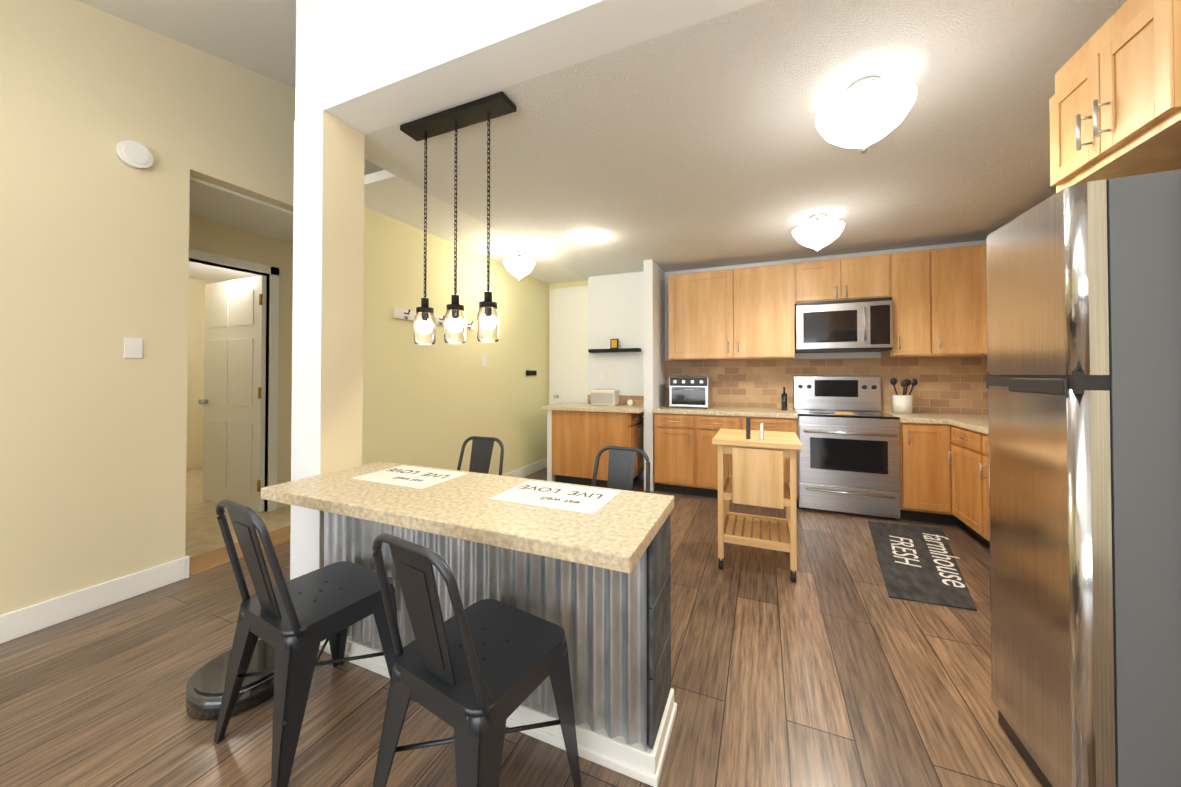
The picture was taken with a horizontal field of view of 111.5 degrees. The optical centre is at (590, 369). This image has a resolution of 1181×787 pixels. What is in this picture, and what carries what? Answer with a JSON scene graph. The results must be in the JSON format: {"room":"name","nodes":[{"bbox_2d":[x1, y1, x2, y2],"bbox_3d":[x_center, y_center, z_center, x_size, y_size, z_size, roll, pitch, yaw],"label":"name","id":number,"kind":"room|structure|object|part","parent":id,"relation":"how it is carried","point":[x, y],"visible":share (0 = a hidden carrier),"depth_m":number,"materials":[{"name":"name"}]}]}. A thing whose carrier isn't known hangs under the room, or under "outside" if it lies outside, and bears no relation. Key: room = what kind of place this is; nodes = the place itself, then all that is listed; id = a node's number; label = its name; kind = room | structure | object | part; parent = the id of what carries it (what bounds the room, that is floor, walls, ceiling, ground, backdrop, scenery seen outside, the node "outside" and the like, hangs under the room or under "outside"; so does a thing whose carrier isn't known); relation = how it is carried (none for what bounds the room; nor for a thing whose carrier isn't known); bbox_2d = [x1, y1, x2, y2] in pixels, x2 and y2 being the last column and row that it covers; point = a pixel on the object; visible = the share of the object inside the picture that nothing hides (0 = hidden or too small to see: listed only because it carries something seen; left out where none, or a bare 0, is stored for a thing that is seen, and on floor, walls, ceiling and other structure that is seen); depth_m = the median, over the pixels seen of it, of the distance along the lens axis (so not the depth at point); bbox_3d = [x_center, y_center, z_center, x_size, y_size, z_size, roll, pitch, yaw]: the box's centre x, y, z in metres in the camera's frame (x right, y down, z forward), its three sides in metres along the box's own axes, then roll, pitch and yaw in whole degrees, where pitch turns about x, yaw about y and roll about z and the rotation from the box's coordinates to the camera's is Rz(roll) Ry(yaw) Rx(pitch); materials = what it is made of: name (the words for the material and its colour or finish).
{"room":"kitchen","nodes":[
{"label":"kitchen","id":0,"kind":"room"},
{"bbox_2d":[77,0,295,87],"bbox_3d":[-0.382,-1.869,0.634,5.570,2.577,11.000,0,-1,23],"label":"ceiling","id":1,"kind":"structure","parent":0,"point":[258,36],"depth_m":2.35,"materials":[{"name":"white paint"}]},
{"bbox_2d":[0,0,383,614],"bbox_3d":[-2.888,-1.033,1.695,0.120,4.600,11.000,0,-1,23],"label":"wall","id":2,"kind":"structure","parent":0,"point":[94,250],"depth_m":2.15,"materials":[{"name":"beige paint"}]},
{"bbox_2d":[0,555,188,643],"bbox_3d":[-3.784,1.176,-0.448,0.134,0.130,6.404,0,-1,23],"label":"baseboard","id":3,"kind":"structure","parent":2,"relation":"attached to","point":[32,618],"depth_m":2.10,"materials":[{"name":"white"}]},
{"bbox_2d":[124,337,142,358],"bbox_3d":[-2.567,-0.121,2.260,0.012,0.116,0.072,0,-1,23],"label":"light switch","id":4,"kind":"object","parent":2,"relation":"attached to","point":[133,347],"visible":1,"depth_m":2.26,"materials":[{"name":"white plastic"}]},
{"bbox_2d":[115,140,153,168],"bbox_3d":[-2.557,-1.206,2.257,0.044,0.140,0.140,0,-1,23],"label":"smoke detector","id":5,"kind":"object","parent":2,"relation":"attached to","point":[134,154],"visible":0.98,"depth_m":2.24,"materials":[{"name":"white plastic"}]},
{"bbox_2d":[185,468,290,557],"bbox_3d":[-3.331,1.312,5.554,3.350,0.004,5.200,0,-1,23],"label":"floor","id":6,"kind":"structure","parent":0,"point":[203,533],"depth_m":3.42,"materials":[{"name":"brown wood"}]},
{"bbox_2d":[186,215,292,510],"bbox_3d":[-3.008,0.040,3.615,0.120,2.500,1.680,0,-1,23],"label":"wall","id":7,"kind":"structure","parent":0,"point":[212,237],"depth_m":3.47,"materials":[{"name":"beige paint"}]},
{"bbox_2d":[198,275,266,511],"bbox_3d":[-3.400,0.217,3.788,0.961,2.130,0.095,0,-1,23],"label":"door leaf","id":8,"kind":"structure","parent":7,"relation":"in","point":[233,401],"depth_m":3.76,"materials":[{"name":"white wood"}]},
{"bbox_2d":[189,248,278,511],"bbox_3d":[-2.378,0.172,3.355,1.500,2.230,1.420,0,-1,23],"label":"door frame","id":9,"kind":"structure","parent":7,"relation":"attached to","point":[272,341],"depth_m":3.66,"materials":[{"name":"white wood"}]},
{"bbox_2d":[189,176,292,281],"bbox_3d":[-3.343,-1.220,5.301,3.550,0.060,4.730,0,-1,23],"label":"ceiling","id":10,"kind":"structure","parent":0,"point":[215,203],"depth_m":3.17,"materials":[{"name":"white paint"}]},
{"bbox_2d":[320,110,364,567],"bbox_3d":[-1.300,0.031,1.999,0.210,2.480,0.210,0,-1,23],"label":"pillar","id":11,"kind":"structure","parent":0,"point":[342,309],"depth_m":1.95,"materials":[{"name":"beige paint"}]},
{"bbox_2d":[290,110,323,579],"bbox_3d":[-1.343,0.029,1.900,0.212,2.480,0.004,0,-1,23],"label":"pillar","id":12,"kind":"structure","parent":11,"relation":"attached to","point":[307,330],"depth_m":1.90,"materials":[{"name":"white paint"}]},
{"bbox_2d":[362,206,541,474],"bbox_3d":[-1.191,0.057,4.176,0.120,2.480,3.120,0,-1,23],"label":"wall","id":13,"kind":"structure","parent":0,"point":[439,402],"depth_m":3.65,"materials":[{"name":"beige paint"}]},
{"bbox_2d":[393,308,473,329],"bbox_3d":[-1.333,-0.440,3.593,0.078,0.085,0.953,0,-1,23],"label":"hook rail","id":14,"kind":"object","parent":13,"relation":"attached to","point":[399,313],"visible":0.58,"depth_m":3.31,"materials":[{"name":"white"}]},
{"bbox_2d":[482,356,486,366],"bbox_3d":[-1.110,-0.086,4.202,0.006,0.116,0.072,0,-1,23],"label":"light switch","id":15,"kind":"object","parent":13,"relation":"attached to","point":[484,361],"visible":1,"depth_m":4.20,"materials":[{"name":"white plastic"}]},
{"bbox_2d":[502,458,546,477],"bbox_3d":[-1.153,1.236,4.080,0.014,0.120,3.000,0,-1,23],"label":"baseboard","id":16,"kind":"structure","parent":13,"relation":"attached to","point":[525,471],"depth_m":4.97,"materials":[{"name":"white"}]},
{"bbox_2d":[526,370,536,375],"bbox_3d":[-0.728,0.045,5.041,0.046,0.064,0.220,0,-1,23],"label":"rail","id":17,"kind":"object","parent":13,"relation":"attached to","point":[530,372],"visible":0.98,"depth_m":5.01,"materials":[{"name":"black metal"}]},
{"bbox_2d":[0,467,1042,786],"bbox_3d":[-1.643,1.292,1.679,10.500,0.050,12.000,0,-1,23],"label":"floor","id":18,"kind":"structure","parent":0,"point":[834,665],"depth_m":1.57,"materials":[{"name":"brown wood"}]},
{"bbox_2d":[186,639,274,719],"bbox_3d":[-1.379,1.221,1.610,0.340,0.090,0.340,0,-1,23],"label":"robot vacuum","id":19,"kind":"object","parent":18,"relation":"on","point":[205,686],"visible":0.54,"depth_m":1.51,"materials":[{"name":"black plastic"}]},
{"bbox_2d":[189,525,290,575],"bbox_3d":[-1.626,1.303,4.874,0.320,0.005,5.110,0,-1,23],"label":"threshold","id":20,"kind":"object","parent":18,"relation":"on","point":[205,561],"visible":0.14,"depth_m":2.76,"materials":[{"name":"brown wood"}]},
{"bbox_2d":[214,499,397,786],"bbox_3d":[-1.002,0.842,1.437,0.436,0.843,0.451,0,-1,29],"label":"chair","id":21,"kind":"object","parent":18,"relation":"on","point":[294,622],"visible":0.9,"depth_m":1.33,"materials":[{"name":"black metal"}]},
{"bbox_2d":[261,461,676,786],"bbox_3d":[-0.508,0.875,1.585,1.595,0.782,0.560,0,-1,23],"label":"bar","id":22,"kind":"object","parent":18,"relation":"on","point":[596,586],"visible":0.58,"depth_m":1.35,"materials":[{"name":"corrugated galvanized metal"},{"name":"white painted wood"},{"name":"laminate"}]},
{"bbox_2d":[351,465,468,488],"bbox_3d":[-0.818,0.485,1.836,0.420,0.002,0.280,0,-1,23],"label":"placemat","id":23,"kind":"object","parent":22,"relation":"on","point":[384,476],"visible":1,"depth_m":1.82,"materials":[{"name":"white"}]},
{"bbox_2d":[392,477,422,480],"bbox_3d":[-0.802,0.483,1.767,0.152,0.001,0.034,0,-1,23],"label":"lettering","id":24,"kind":"object","parent":23,"relation":"on","point":[406,478],"visible":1,"depth_m":1.78,"materials":[{"name":"grey"}]},
{"bbox_2d":[386,468,449,477],"bbox_3d":[-0.812,0.484,1.882,0.354,0.001,0.052,0,-1,23],"label":"lettering","id":25,"kind":"object","parent":23,"relation":"on","point":[395,469],"visible":1,"depth_m":1.89,"materials":[{"name":"grey"}]},
{"bbox_2d":[489,480,620,514],"bbox_3d":[-0.129,0.482,1.541,0.420,0.002,0.280,0,-1,23],"label":"placemat","id":26,"kind":"object","parent":22,"relation":"on","point":[592,504],"visible":1,"depth_m":1.52,"materials":[{"name":"white"}]},
{"bbox_2d":[540,497,578,502],"bbox_3d":[-0.113,0.480,1.473,0.152,0.001,0.034,0,-1,23],"label":"lettering","id":27,"kind":"object","parent":26,"relation":"on","point":[549,498],"visible":1,"depth_m":1.48,"materials":[{"name":"grey paint"}]},
{"bbox_2d":[521,485,602,498],"bbox_3d":[-0.123,0.481,1.587,0.354,0.001,0.052,0,-1,23],"label":"lettering","id":28,"kind":"object","parent":26,"relation":"on","point":[561,489],"visible":1,"depth_m":1.58,"materials":[{"name":"grey"}]},
{"bbox_2d":[372,533,580,786],"bbox_3d":[-0.333,0.839,1.151,0.436,0.843,0.451,0,-1,32],"label":"chair","id":29,"kind":"object","parent":18,"relation":"on","point":[475,675],"visible":1,"depth_m":1.06,"materials":[{"name":"black metal"}]},
{"bbox_2d":[457,436,503,474],"bbox_3d":[-0.763,0.854,2.388,0.444,0.843,0.462,0,-1,23],"label":"chair","id":30,"kind":"object","parent":18,"relation":"on","point":[481,453],"visible":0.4,"depth_m":2.56,"materials":[{"name":"black metal"}]},
{"bbox_2d":[541,395,643,487],"bbox_3d":[0.087,0.808,4.684,1.164,0.990,0.617,0,-1,23],"label":"base cabinet","id":31,"kind":"object","parent":18,"relation":"on","point":[580,436],"visible":0.85,"depth_m":4.48,"materials":[{"name":"brown wood"}]},
{"bbox_2d":[591,389,618,405],"bbox_3d":[0.168,0.327,4.731,0.300,0.191,0.185,0,-1,23],"label":"toaster","id":32,"kind":"object","parent":31,"relation":"on","point":[604,397],"visible":1,"depth_m":4.65,"materials":[{"name":"white plastic"}]},
{"bbox_2d":[627,399,633,404],"bbox_3d":[0.469,0.387,4.724,0.069,0.070,0.030,0,-1,23],"label":"timer","id":33,"kind":"object","parent":31,"relation":"on","point":[630,402],"visible":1,"depth_m":4.71,"materials":[{"name":"white plastic"}]},
{"bbox_2d":[591,446,649,492],"bbox_3d":[0.083,0.850,2.036,0.451,0.843,0.466,0,-1,23],"label":"chair","id":34,"kind":"object","parent":18,"relation":"on","point":[621,465],"visible":0.21,"depth_m":2.20,"materials":[{"name":"black metal"}]},
{"bbox_2d":[652,412,703,495],"bbox_3d":[1.022,0.880,4.429,0.502,0.840,0.651,0,-1,23],"label":"base cabinet","id":35,"kind":"object","parent":18,"relation":"on","point":[678,436],"depth_m":4.14,"materials":[{"name":"brown wood"}]},
{"bbox_2d":[652,404,797,415],"bbox_3d":[1.405,0.438,4.267,1.372,0.040,0.657,0,-1,23],"label":"countertop","id":36,"kind":"structure","parent":35,"relation":"on","point":[666,408],"depth_m":4.08,"materials":[{"name":"beige stone"}]},
{"bbox_2d":[669,377,711,408],"bbox_3d":[1.120,0.250,4.492,0.420,0.338,0.397,0,-1,23],"label":"toaster oven","id":37,"kind":"object","parent":36,"relation":"on","point":[690,391],"visible":1,"depth_m":4.34,"materials":[{"name":"silver metal"}]},
{"bbox_2d":[781,387,786,409],"bbox_3d":[1.968,0.297,4.084,0.055,0.233,0.056,0,-1,23],"label":"oil bottle","id":38,"kind":"object","parent":36,"relation":"on","point":[783,400],"visible":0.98,"depth_m":4.06,"materials":[{"name":"black glass"}]},
{"bbox_2d":[704,412,751,497],"bbox_3d":[1.384,0.878,4.275,0.577,0.840,0.651,0,-1,23],"label":"base cabinet","id":39,"kind":"object","parent":18,"relation":"on","point":[713,423],"depth_m":4.00,"materials":[{"name":"brown wood"}]},
{"bbox_2d":[712,418,801,581],"bbox_3d":[1.114,0.794,2.703,0.510,0.969,0.540,0,-1,23],"label":"kitchen cart","id":40,"kind":"object","parent":18,"relation":"on","point":[756,478],"visible":1,"depth_m":2.50,"materials":[{"name":"brown wood"}]},
{"bbox_2d":[752,416,797,506],"bbox_3d":[1.775,0.876,4.107,0.568,0.840,0.651,0,-1,23],"label":"base cabinet","id":41,"kind":"object","parent":18,"relation":"on","point":[771,423],"depth_m":3.76,"materials":[{"name":"brown wood"}]},
{"bbox_2d":[793,376,899,519],"bbox_3d":[2.371,0.680,3.799,0.764,1.225,0.723,0,-1,23],"label":"range","id":42,"kind":"object","parent":18,"relation":"on","point":[849,452],"visible":0.98,"depth_m":3.56,"materials":[{"name":"silver metal"}]},
{"bbox_2d":[897,420,943,523],"bbox_3d":[2.885,0.870,3.592,0.339,0.840,0.726,0,-1,23],"label":"base cabinet","id":43,"kind":"object","parent":18,"relation":"on","point":[921,441],"depth_m":3.35,"materials":[{"name":"brown wood"}]},
{"bbox_2d":[884,412,987,423],"bbox_3d":[3.204,0.429,3.499,1.004,0.040,0.657,0,-1,23],"label":"countertop","id":44,"kind":"structure","parent":43,"relation":"on","point":[936,417],"depth_m":3.50,"materials":[{"name":"beige stone"}]},
{"bbox_2d":[890,378,917,413],"bbox_3d":[2.924,0.243,3.763,0.197,0.334,0.150,0,-1,23],"label":"utensil crock","id":45,"kind":"object","parent":44,"relation":"on","point":[902,404],"visible":1,"depth_m":3.71,"materials":[{"name":"white ceramic"}]},
{"bbox_2d":[868,521,976,610],"bbox_3d":[2.247,1.275,2.740,0.499,0.007,1.446,0,-1,30],"label":"rug","id":46,"kind":"object","parent":18,"relation":"on","point":[923,583],"visible":0.86,"depth_m":2.56,"materials":[{"name":"grey fabric"}]},
{"bbox_2d":[889,535,920,566],"bbox_3d":[2.209,1.272,2.834,0.140,0.001,0.522,0,-1,33],"label":"lettering","id":47,"kind":"object","parent":46,"relation":"on","point":[904,550],"visible":1,"depth_m":2.83,"materials":[{"name":"white fabric"}]},
{"bbox_2d":[922,533,964,587],"bbox_3d":[2.403,1.271,2.720,0.154,0.001,0.928,0,-1,33],"label":"lettering","id":48,"kind":"object","parent":46,"relation":"on","point":[941,573],"visible":0.98,"depth_m":2.66,"materials":[{"name":"white fabric"}]},
{"bbox_2d":[944,424,983,542],"bbox_3d":[3.097,0.862,2.889,0.726,0.840,0.597,0,-1,23],"label":"base cabinet","id":49,"kind":"object","parent":18,"relation":"on","point":[963,447],"depth_m":3.06,"materials":[{"name":"brown wood"}]},
{"bbox_2d":[948,420,987,431],"bbox_3d":[2.794,0.412,2.125,0.678,0.040,2.191,0,-1,23],"label":"countertop","id":50,"kind":"structure","parent":49,"relation":"on","point":[980,425],"depth_m":3.00,"materials":[{"name":"beige stone"}]},
{"bbox_2d":[984,432,989,547],"bbox_3d":[2.933,0.856,2.436,0.671,0.840,0.635,0,-1,23],"label":"base cabinet","id":51,"kind":"object","parent":18,"relation":"on","point":[986,446],"depth_m":2.74,"materials":[{"name":"brown wood"}]},
{"bbox_2d":[986,169,1180,786],"bbox_3d":[1.667,0.385,1.137,0.669,1.750,0.465,0,-1,23],"label":"fridge","id":52,"kind":"object","parent":18,"relation":"on","point":[1083,379],"visible":1,"depth_m":1.04,"materials":[{"name":"grey metal"}]},
{"bbox_2d":[295,0,764,134],"bbox_3d":[0.516,-2.279,1.250,4.160,2.120,0.210,0,-1,23],"label":"header beam","id":53,"kind":"structure","parent":0,"point":[364,67],"depth_m":1.65,"materials":[{"name":"white paint"}]},
{"bbox_2d":[542,270,664,478],"bbox_3d":[0.160,0.069,5.148,1.600,2.480,0.270,0,-1,23],"label":"wall","id":54,"kind":"structure","parent":0,"point":[615,300],"depth_m":4.97,"materials":[{"name":"beige paint"}]},
{"bbox_2d":[549,286,587,404],"bbox_3d":[-0.285,0.111,5.301,0.600,2.400,0.093,0,-1,23],"label":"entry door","id":55,"kind":"structure","parent":54,"relation":"in","point":[568,344],"depth_m":5.31,"materials":[{"name":"white"}]},
{"bbox_2d":[599,371,604,379],"bbox_3d":[0.142,0.072,5.003,0.070,0.116,0.005,0,-1,23],"label":"electrical outlet plate","id":56,"kind":"object","parent":54,"relation":"attached to","point":[602,375],"depth_m":5.00,"materials":[{"name":"white plastic"}]},
{"bbox_2d":[608,371,613,379],"bbox_3d":[0.252,0.072,4.956,0.070,0.116,0.005,0,-1,23],"label":"electrical outlet plate","id":57,"kind":"object","parent":54,"relation":"attached to","point":[610,373],"depth_m":4.95,"materials":[{"name":"white plastic"}]},
{"bbox_2d":[588,339,640,352],"bbox_3d":[0.289,-0.290,4.883,0.639,0.160,0.117,0,-1,23],"label":"floating shelf","id":58,"kind":"object","parent":54,"relation":"attached to","point":[614,345],"visible":1,"depth_m":4.86,"materials":[{"name":"black wood"}]},
{"bbox_2d":[642,259,661,490],"bbox_3d":[0.708,0.061,4.522,0.100,2.480,0.450,0,-1,23],"label":"wall","id":59,"kind":"structure","parent":0,"point":[652,273],"depth_m":4.33,"materials":[{"name":"beige paint"}]},
{"bbox_2d":[364,0,1126,283],"bbox_3d":[0.950,-1.227,3.004,4.750,0.060,3.380,0,-1,23],"label":"ceiling","id":60,"kind":"structure","parent":0,"point":[703,144],"depth_m":2.19,"materials":[{"name":"white paint"}]},
{"bbox_2d":[400,91,515,344],"bbox_3d":[-0.641,-0.666,1.910,0.610,1.086,0.110,0,-1,23],"label":"pendant light","id":61,"kind":"object","parent":60,"relation":"hanging from","point":[493,106],"visible":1,"depth_m":1.88,"materials":[{"name":"black metal"}]},
{"bbox_3d":[-0.815,-0.201,1.979,0.100,0.157,0.100,0,-1,23],"label":"jar glass","id":62,"kind":"part","parent":61,"relation":"part of","materials":[{"name":"white"}]},
{"bbox_3d":[-0.641,-0.202,1.904,0.100,0.157,0.100,0,-1,23],"label":"jar glass","id":63,"kind":"part","parent":61,"relation":"part of","materials":[{"name":"white"}]},
{"bbox_3d":[-0.466,-0.203,1.830,0.100,0.157,0.100,0,-1,23],"label":"jar glass","id":64,"kind":"part","parent":61,"relation":"part of","materials":[{"name":"white"}]},
{"bbox_2d":[503,251,534,280],"bbox_3d":[-0.724,-1.043,4.087,0.320,0.283,0.320,0,-1,23],"label":"ceiling light","id":65,"kind":"object","parent":60,"relation":"attached to","point":[519,265],"visible":1,"depth_m":4.00,"materials":[{"name":"white glass"}]},
{"bbox_2d":[583,235,598,240],"bbox_3d":[0.003,-1.185,3.626,0.150,0.009,0.150,0,-1,23],"label":"recessed light","id":66,"kind":"object","parent":60,"relation":"in","point":[590,237],"visible":1,"depth_m":3.61,"materials":[{"name":"white"}]},
{"bbox_2d":[792,213,844,252],"bbox_3d":[1.775,-1.054,3.139,0.360,0.283,0.360,0,-1,23],"label":"kitchen ceiling light","id":67,"kind":"object","parent":60,"relation":"attached to","point":[818,231],"visible":1,"depth_m":3.05,"materials":[{"name":"white glass"}]},
{"bbox_2d":[815,76,916,153],"bbox_3d":[1.170,-1.071,1.723,0.360,0.283,0.360,0,-1,23],"label":"kitchen ceiling light","id":68,"kind":"object","parent":60,"relation":"attached to","point":[863,113],"visible":1,"depth_m":1.63,"materials":[{"name":"white glass"}]},
{"bbox_2d":[665,240,986,360],"bbox_3d":[2.382,0.028,4.280,3.370,2.540,0.120,0,-1,23],"label":"wall","id":69,"kind":"structure","parent":0,"point":[840,355],"depth_m":4.20,"materials":[{"name":"white"}]},
{"bbox_2d":[668,268,739,359],"bbox_3d":[1.281,-0.584,4.499,0.758,0.950,0.351,0,-1,23],"label":"upper cabinet","id":70,"kind":"object","parent":69,"relation":"attached to","point":[704,307],"depth_m":4.34,"materials":[{"name":"brown wood"}]},
{"bbox_2d":[740,263,795,359],"bbox_3d":[1.801,-0.587,4.277,0.645,0.950,0.351,0,-1,23],"label":"upper cabinet","id":71,"kind":"object","parent":69,"relation":"attached to","point":[767,293],"depth_m":4.09,"materials":[{"name":"brown wood"}]},
{"bbox_2d":[796,253,891,302],"bbox_3d":[2.457,-0.860,4.000,0.783,0.410,0.351,0,-1,23],"label":"upper cabinet","id":72,"kind":"object","parent":69,"relation":"attached to","point":[862,277],"depth_m":3.83,"materials":[{"name":"brown wood"}]},
{"bbox_2d":[795,297,892,352],"bbox_3d":[2.438,-0.413,3.944,0.774,0.475,0.453,0,-1,23],"label":"microwave","id":73,"kind":"object","parent":72,"relation":"attached to","point":[852,325],"visible":0.98,"depth_m":3.77,"materials":[{"name":"silver metal"}]},
{"bbox_2d":[880,251,935,359],"bbox_3d":[2.982,-0.593,3.772,0.358,0.950,0.351,0,-1,23],"label":"upper cabinet","id":74,"kind":"object","parent":69,"relation":"attached to","point":[905,265],"depth_m":3.64,"materials":[{"name":"brown wood"}]},
{"bbox_2d":[920,245,975,359],"bbox_3d":[3.216,-0.594,3.642,0.428,0.950,0.406,0,-1,23],"label":"upper cabinet","id":75,"kind":"object","parent":69,"relation":"attached to","point":[947,275],"depth_m":3.53,"materials":[{"name":"brown wood"}]},
{"bbox_2d":[976,243,986,355],"bbox_3d":[3.309,-0.602,2.984,0.396,0.950,0.889,0,-1,23],"label":"upper cabinet","id":76,"kind":"object","parent":0,"relation":"attached to","point":[981,278],"depth_m":3.43,"materials":[{"name":"brown wood"}]},
{"bbox_2d":[1049,53,1180,192],"bbox_3d":[2.090,-0.835,1.076,1.136,0.430,0.291,0,-1,23],"label":"upper cabinet","id":77,"kind":"object","parent":0,"relation":"attached to","point":[1062,106],"depth_m":1.35,"materials":[{"name":"brown wood"}]},
{"bbox_2d":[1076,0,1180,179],"bbox_3d":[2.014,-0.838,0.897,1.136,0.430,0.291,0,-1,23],"label":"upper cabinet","id":78,"kind":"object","parent":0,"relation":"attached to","point":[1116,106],"depth_m":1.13,"materials":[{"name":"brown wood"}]}
]}

